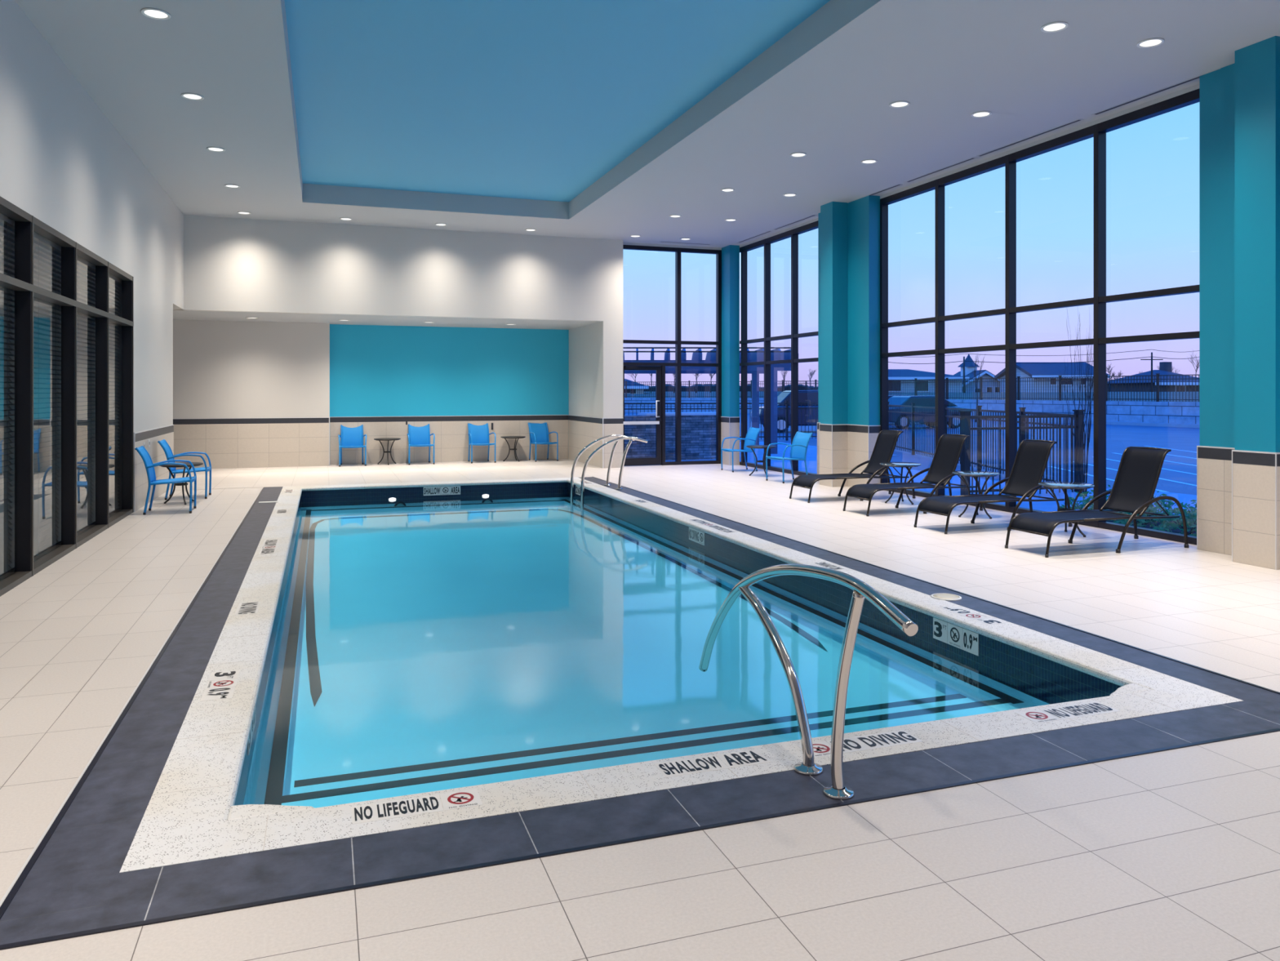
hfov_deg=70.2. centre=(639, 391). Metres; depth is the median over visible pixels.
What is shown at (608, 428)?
tile
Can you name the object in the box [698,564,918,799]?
handrail
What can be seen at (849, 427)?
column
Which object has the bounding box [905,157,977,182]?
ceiling vent
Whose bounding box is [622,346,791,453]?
pergola
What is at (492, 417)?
trim
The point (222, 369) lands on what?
wall
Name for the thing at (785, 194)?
recessed light
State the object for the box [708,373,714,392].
bare tree
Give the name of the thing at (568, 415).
trim line
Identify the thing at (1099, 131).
window
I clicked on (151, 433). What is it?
trim
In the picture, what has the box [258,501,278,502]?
threshold strip
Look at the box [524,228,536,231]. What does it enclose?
recessed light
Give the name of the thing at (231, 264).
wall
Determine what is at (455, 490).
depth marker
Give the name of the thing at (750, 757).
depth marker
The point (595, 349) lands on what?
wall
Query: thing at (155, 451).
tile
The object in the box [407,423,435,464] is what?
armchair
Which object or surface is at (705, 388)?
hedgerow
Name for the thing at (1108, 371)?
bare tree
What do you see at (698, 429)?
wall
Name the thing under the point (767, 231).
ceiling vent
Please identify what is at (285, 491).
depth marker
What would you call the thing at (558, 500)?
wall
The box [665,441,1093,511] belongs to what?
patio
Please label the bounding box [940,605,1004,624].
depth marker
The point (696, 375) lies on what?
bare tree
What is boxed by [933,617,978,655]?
depth marker
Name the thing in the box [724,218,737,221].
recessed light
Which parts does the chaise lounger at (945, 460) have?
leg, cross rail, leg, seat, rail, armrest, rail, backrest, armrest, cross rail, rail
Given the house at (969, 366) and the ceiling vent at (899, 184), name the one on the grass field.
the house at (969, 366)
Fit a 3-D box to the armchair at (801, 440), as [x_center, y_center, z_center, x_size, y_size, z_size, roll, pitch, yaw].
[2.702,1.161,16.349,0.699,0.879,0.588,0,0,-25]
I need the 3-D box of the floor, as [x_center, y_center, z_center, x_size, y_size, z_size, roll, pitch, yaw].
[-2.091,1.640,8.484,16.020,0.080,25.400,0,0,-19]
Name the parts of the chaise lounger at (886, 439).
leg, cross rail, leg, seat, rail, armrest, rail, backrest, armrest, cross rail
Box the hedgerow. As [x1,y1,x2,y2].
[644,384,817,391]
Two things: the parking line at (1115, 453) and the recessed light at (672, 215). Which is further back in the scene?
the parking line at (1115, 453)
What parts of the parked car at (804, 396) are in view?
cabin glass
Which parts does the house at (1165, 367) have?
pane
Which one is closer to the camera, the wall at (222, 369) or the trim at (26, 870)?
the trim at (26, 870)
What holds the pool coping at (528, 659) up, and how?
in the floor
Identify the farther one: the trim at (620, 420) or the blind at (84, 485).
the trim at (620, 420)
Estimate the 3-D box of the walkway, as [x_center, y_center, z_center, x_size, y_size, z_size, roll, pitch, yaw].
[8.815,1.643,10.580,2.400,0.055,10.200,0,0,-19]
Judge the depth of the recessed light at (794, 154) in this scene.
12.32 m
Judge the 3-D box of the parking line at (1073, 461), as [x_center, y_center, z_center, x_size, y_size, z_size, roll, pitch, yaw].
[10.002,1.658,17.980,3.191,0.001,7.040,0,0,-19]
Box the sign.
[351,788,483,823]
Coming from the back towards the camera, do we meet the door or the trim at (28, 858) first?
the door
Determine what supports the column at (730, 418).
on the floor
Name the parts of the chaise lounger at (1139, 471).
leg, cross rail, leg, seat, rail, armrest, cross rail, rail, backrest, rail, armrest, cross rail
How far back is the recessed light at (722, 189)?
14.47 m
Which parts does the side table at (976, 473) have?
leg, leg, leg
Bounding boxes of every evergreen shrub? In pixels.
[1059,490,1106,510]
[1081,484,1128,514]
[1107,502,1180,528]
[1120,490,1186,521]
[1149,502,1196,536]
[1174,499,1196,528]
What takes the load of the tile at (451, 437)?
attached to the wall at (375, 371)
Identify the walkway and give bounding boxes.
[1057,488,1196,518]
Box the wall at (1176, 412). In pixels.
[624,397,1199,423]
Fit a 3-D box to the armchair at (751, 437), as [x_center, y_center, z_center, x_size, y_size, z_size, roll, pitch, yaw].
[2.078,1.161,18.540,0.699,0.879,0.588,0,0,-19]
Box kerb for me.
[625,410,1199,427]
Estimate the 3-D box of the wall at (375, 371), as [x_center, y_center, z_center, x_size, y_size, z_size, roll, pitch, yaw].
[-4.231,0.055,21.053,5.570,3.090,0.150,0,0,-19]
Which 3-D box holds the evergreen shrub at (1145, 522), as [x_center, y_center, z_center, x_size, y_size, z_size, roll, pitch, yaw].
[6.071,1.440,11.000,0.770,0.390,0.752,0,0,-19]
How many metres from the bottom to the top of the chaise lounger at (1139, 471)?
1.018 m
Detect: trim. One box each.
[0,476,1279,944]
[0,476,1279,950]
[0,487,262,906]
[133,432,134,511]
[134,425,173,441]
[173,417,328,424]
[328,417,603,467]
[329,415,568,422]
[568,415,602,423]
[603,417,623,423]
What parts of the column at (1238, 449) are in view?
corner trim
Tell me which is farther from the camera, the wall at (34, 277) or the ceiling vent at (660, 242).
the ceiling vent at (660, 242)
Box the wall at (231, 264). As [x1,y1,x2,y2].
[173,214,622,321]
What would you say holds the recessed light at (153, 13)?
in the ceiling at (598, 119)
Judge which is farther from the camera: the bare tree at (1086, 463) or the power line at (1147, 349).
the power line at (1147, 349)
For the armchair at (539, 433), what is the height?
0.879 m
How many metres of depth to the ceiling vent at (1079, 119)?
11.46 m
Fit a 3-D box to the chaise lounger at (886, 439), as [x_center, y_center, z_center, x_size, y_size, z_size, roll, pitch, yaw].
[3.185,1.091,13.705,1.808,1.018,0.656,0,0,-19]
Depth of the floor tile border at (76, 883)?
3.57 m
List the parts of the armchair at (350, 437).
leg, leg, backrest, seat, cross rail, leg, leg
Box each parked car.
[750,390,817,432]
[888,395,924,424]
[888,395,963,429]
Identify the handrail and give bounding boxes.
[570,434,634,501]
[580,436,647,509]
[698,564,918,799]
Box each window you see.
[0,196,133,596]
[622,244,721,465]
[739,220,817,475]
[880,88,1199,545]
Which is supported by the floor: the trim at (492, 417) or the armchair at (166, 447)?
the armchair at (166, 447)
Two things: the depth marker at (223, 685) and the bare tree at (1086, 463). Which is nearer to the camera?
the depth marker at (223, 685)
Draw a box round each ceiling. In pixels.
[0,222,95,277]
[14,0,1279,248]
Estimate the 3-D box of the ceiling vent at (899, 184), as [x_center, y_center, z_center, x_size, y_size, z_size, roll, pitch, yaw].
[3.759,-3.207,14.863,0.070,0.006,1.650,0,0,-19]
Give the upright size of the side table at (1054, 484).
0.570 m
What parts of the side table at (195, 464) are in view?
leg, leg, leg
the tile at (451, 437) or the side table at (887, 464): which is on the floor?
the side table at (887, 464)
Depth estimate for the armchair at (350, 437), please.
20.10 m
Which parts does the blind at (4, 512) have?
head rail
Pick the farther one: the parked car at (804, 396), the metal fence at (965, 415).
the parked car at (804, 396)
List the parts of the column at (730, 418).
corner trim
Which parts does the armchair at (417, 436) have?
leg, backrest, cross rail, leg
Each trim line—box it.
[134,424,173,433]
[184,417,328,418]
[332,414,568,417]
[568,414,602,418]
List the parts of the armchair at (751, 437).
leg, leg, armrest, seat, rail, armrest, leg, backrest, leg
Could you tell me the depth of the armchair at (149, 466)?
12.16 m
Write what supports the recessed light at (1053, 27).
in the ceiling at (598, 119)
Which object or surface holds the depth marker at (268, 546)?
on the pool coping at (528, 659)
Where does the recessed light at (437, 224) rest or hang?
in the ceiling at (598, 119)
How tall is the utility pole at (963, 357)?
3.500 m
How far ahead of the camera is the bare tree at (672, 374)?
94.98 m
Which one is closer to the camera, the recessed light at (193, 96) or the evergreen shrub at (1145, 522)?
the recessed light at (193, 96)
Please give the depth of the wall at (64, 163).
10.11 m
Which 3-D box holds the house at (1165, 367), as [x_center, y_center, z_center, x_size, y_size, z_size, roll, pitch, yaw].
[52.744,-1.375,92.975,6.587,3.350,11.050,0,0,0]
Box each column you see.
[720,244,739,465]
[817,195,880,486]
[1196,35,1279,569]
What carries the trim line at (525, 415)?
attached to the wall at (375, 371)
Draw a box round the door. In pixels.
[622,365,662,466]
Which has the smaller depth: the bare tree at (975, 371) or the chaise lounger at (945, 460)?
the chaise lounger at (945, 460)
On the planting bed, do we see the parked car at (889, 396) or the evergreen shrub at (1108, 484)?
the evergreen shrub at (1108, 484)
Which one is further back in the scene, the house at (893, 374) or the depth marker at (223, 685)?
the house at (893, 374)
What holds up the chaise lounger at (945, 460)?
on the floor
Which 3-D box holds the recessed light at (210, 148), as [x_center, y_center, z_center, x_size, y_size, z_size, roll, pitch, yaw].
[-5.606,-3.204,12.047,0.228,0.011,0.228,0,0,-19]
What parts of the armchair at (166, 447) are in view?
leg, backrest, leg, armrest, rail, seat, armrest, leg, leg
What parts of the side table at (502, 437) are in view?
leg, leg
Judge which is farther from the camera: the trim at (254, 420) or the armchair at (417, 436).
the armchair at (417, 436)
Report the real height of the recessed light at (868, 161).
0.011 m
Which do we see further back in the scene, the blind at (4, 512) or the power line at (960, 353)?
the power line at (960, 353)
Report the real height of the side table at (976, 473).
0.570 m
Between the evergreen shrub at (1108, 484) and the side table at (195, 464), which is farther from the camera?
the side table at (195, 464)
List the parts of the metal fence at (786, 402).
picket panel, picket panel, picket panel, post, picket panel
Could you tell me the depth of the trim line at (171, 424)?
13.47 m
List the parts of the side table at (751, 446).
leg, leg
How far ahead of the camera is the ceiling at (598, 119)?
10.25 m
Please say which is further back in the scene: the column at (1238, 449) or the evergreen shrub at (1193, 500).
the evergreen shrub at (1193, 500)
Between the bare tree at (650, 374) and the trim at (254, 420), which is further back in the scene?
the bare tree at (650, 374)
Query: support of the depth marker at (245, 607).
on the pool coping at (528, 659)
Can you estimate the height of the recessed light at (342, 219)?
0.011 m
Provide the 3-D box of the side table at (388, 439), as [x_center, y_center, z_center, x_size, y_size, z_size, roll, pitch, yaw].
[-5.589,1.315,20.163,0.576,0.570,0.576,0,0,-22]
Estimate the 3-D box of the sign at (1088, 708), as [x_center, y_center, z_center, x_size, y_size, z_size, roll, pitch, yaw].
[2.135,1.597,4.548,0.517,0.004,0.150,0,0,-19]
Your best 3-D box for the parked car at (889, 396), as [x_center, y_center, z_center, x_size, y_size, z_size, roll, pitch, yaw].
[12.956,0.915,47.002,4.630,1.490,1.890,0,0,-20]
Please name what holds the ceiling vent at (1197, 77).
in the ceiling at (598, 119)
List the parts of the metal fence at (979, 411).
picket panel, post, picket panel, post, post, picket panel, post, picket panel, post, picket panel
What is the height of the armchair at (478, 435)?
0.879 m
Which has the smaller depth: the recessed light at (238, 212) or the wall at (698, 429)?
the recessed light at (238, 212)
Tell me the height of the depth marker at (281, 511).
0.004 m
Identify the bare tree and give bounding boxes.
[649,373,652,392]
[671,373,675,392]
[695,373,698,392]
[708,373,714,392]
[781,370,786,391]
[808,368,817,390]
[972,352,984,422]
[1059,311,1093,496]
[1106,364,1115,391]
[1186,351,1199,377]
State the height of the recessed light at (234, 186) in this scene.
0.011 m
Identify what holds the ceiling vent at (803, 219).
in the ceiling at (598, 119)
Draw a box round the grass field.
[624,391,1199,402]
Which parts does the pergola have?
rail, rail, post, post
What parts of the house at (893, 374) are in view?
pane, pane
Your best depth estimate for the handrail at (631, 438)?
14.96 m
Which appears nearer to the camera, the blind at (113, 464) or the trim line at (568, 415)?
the blind at (113, 464)
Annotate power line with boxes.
[888,353,964,364]
[964,349,1151,363]
[1151,349,1199,359]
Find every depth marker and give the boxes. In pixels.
[200,670,239,701]
[235,601,260,614]
[248,708,255,755]
[258,539,279,554]
[275,509,288,513]
[283,489,293,493]
[423,485,460,495]
[575,484,580,495]
[633,499,648,502]
[653,748,771,777]
[688,519,737,532]
[688,527,704,545]
[812,561,845,569]
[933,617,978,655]
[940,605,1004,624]
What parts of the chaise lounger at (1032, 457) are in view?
leg, cross rail, leg, seat, rail, armrest, cross rail, rail, backrest, armrest, rail, cross rail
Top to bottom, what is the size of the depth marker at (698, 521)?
0.004 m
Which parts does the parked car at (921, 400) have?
cabin glass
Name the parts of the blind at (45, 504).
head rail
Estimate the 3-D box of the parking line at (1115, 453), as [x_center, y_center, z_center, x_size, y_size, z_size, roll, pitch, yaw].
[12.557,1.658,20.985,3.191,0.001,7.040,0,0,-19]
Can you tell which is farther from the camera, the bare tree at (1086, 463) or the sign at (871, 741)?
the bare tree at (1086, 463)
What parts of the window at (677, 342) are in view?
sill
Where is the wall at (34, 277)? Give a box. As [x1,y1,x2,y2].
[0,275,111,505]
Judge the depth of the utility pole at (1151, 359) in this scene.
82.94 m
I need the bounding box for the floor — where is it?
[0,458,1279,960]
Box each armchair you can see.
[134,445,196,515]
[157,439,211,499]
[337,424,366,466]
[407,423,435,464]
[467,422,495,463]
[528,422,558,462]
[720,426,761,471]
[765,431,813,483]
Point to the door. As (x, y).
(655, 460)
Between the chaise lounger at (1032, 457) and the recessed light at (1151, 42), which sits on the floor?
the chaise lounger at (1032, 457)
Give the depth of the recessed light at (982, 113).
10.52 m
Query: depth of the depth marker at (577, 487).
15.98 m
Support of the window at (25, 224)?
in the wall at (64, 163)
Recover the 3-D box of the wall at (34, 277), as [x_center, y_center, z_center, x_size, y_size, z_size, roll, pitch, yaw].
[-7.684,-0.050,7.122,4.560,3.300,10.900,0,0,-19]
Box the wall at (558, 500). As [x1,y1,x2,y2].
[298,493,599,515]
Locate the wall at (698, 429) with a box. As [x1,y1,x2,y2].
[624,412,715,460]
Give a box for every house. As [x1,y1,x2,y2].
[624,378,648,394]
[888,368,969,392]
[953,354,999,391]
[994,362,1109,392]
[1107,361,1198,391]
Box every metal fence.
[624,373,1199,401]
[624,400,817,439]
[888,401,1074,489]
[959,409,1084,495]
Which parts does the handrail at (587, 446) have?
post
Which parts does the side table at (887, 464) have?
leg, leg, leg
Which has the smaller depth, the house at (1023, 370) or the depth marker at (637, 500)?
the depth marker at (637, 500)
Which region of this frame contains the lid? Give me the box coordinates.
[930,593,961,600]
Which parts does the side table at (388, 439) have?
leg, leg, leg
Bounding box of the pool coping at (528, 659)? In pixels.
[119,477,1243,872]
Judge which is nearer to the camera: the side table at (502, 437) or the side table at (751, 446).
the side table at (751, 446)
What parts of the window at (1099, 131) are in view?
sill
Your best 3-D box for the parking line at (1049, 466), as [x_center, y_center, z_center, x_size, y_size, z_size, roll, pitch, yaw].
[8.930,1.658,17.713,2.192,0.001,4.840,0,0,-19]
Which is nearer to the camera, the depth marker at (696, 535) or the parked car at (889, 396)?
the depth marker at (696, 535)
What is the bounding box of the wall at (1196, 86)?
[622,84,1199,253]
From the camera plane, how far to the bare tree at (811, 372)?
100.10 m
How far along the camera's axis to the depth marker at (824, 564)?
8.35 m
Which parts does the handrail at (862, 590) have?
post, post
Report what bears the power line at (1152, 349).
attached to the utility pole at (1151, 359)
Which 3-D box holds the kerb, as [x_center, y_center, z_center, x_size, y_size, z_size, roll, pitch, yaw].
[-4.726,1.580,43.275,141.973,0.160,60.966,0,0,28]
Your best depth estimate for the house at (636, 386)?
89.93 m
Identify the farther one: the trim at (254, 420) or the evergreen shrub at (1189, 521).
the trim at (254, 420)
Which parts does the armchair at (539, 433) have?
leg, backrest, leg, armrest, leg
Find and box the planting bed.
[1106,511,1196,533]
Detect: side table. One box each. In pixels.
[159,462,203,504]
[373,437,400,465]
[500,435,525,461]
[746,444,776,476]
[880,462,920,504]
[951,470,999,519]
[1037,480,1094,537]
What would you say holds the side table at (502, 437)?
on the floor
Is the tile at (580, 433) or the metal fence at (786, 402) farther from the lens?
the metal fence at (786, 402)
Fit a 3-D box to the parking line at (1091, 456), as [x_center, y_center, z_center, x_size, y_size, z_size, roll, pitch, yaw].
[11.279,1.658,19.483,3.191,0.001,7.040,0,0,-19]
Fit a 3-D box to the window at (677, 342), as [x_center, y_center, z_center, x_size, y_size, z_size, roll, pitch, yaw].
[0.666,-0.780,19.986,2.420,4.760,0.120,0,0,-19]
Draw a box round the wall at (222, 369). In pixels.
[173,319,329,418]
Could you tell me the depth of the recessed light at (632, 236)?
18.79 m
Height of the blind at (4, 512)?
3.030 m
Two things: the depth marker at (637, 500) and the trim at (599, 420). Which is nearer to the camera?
the depth marker at (637, 500)
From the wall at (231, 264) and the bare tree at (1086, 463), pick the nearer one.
the bare tree at (1086, 463)
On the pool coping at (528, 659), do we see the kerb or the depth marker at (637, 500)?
the depth marker at (637, 500)
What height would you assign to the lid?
0.010 m
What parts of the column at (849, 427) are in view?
corner trim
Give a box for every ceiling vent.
[659,241,711,244]
[737,231,771,242]
[773,214,817,230]
[847,183,902,203]
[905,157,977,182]
[976,118,1084,156]
[1091,68,1219,115]
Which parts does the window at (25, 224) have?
sill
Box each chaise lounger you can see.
[789,429,915,502]
[843,433,982,515]
[914,439,1072,533]
[1004,446,1188,557]
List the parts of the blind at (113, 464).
head rail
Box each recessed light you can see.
[140,8,171,20]
[181,93,204,100]
[206,146,225,151]
[224,184,239,188]
[236,211,250,214]
[339,217,352,220]
[435,223,447,226]
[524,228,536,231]
[630,235,640,237]
[669,214,681,217]
[720,188,734,191]
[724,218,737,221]
[782,193,796,196]
[790,152,806,157]
[861,159,877,164]
[888,101,910,107]
[970,111,991,117]
[1040,21,1068,32]
[1136,37,1164,48]
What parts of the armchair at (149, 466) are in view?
leg, backrest, leg, armrest, rail, seat, armrest, leg, leg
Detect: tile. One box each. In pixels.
[134,431,173,511]
[173,422,328,469]
[329,419,568,464]
[568,419,602,467]
[603,423,623,467]
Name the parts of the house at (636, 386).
pane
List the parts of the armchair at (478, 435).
leg, leg, backrest, seat, cross rail, leg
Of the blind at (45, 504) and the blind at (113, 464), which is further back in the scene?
the blind at (113, 464)
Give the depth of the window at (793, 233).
18.83 m
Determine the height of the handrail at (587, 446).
1.165 m
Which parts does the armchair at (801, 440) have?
leg, cross rail, armrest, leg, seat, leg, rail, armrest, backrest, leg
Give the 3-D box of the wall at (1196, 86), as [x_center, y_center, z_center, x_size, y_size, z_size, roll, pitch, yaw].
[4.624,-3.210,9.494,2.970,0.100,22.900,0,0,-19]
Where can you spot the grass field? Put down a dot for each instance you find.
(646, 393)
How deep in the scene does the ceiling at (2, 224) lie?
10.99 m
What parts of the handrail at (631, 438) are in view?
post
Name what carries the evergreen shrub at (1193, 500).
on the planting bed
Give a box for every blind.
[0,213,13,574]
[7,220,59,568]
[53,246,93,541]
[89,265,120,522]
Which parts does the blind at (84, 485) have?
head rail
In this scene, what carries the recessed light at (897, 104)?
in the ceiling at (598, 119)
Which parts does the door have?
pull handle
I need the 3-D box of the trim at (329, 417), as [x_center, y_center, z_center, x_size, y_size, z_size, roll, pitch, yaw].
[-3.759,1.070,19.462,6.017,1.060,0.025,0,0,6]
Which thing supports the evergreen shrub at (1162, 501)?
on the planting bed
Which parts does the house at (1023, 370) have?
pane, pane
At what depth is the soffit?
19.00 m
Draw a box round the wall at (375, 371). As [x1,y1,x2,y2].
[329,324,568,417]
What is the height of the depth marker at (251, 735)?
0.150 m
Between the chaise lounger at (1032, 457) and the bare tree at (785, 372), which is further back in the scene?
the bare tree at (785, 372)
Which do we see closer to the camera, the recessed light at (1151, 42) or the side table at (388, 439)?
the recessed light at (1151, 42)
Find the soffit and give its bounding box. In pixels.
[173,310,599,329]
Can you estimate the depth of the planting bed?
10.96 m
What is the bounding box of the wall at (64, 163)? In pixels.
[0,0,183,512]
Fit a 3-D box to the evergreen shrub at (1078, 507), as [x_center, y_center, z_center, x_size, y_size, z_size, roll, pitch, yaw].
[5.749,1.453,11.634,0.790,0.363,0.777,0,0,-19]
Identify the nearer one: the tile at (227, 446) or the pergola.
the tile at (227, 446)
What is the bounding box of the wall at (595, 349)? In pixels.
[568,320,622,417]
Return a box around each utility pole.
[963,356,964,392]
[1140,352,1163,391]
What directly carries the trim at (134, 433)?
attached to the wall at (64, 163)
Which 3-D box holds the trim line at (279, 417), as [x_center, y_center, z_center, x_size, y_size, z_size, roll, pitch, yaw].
[-9.631,0.554,18.772,6.130,0.012,0.014,0,0,-19]
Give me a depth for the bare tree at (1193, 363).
115.13 m
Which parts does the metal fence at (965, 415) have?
post, post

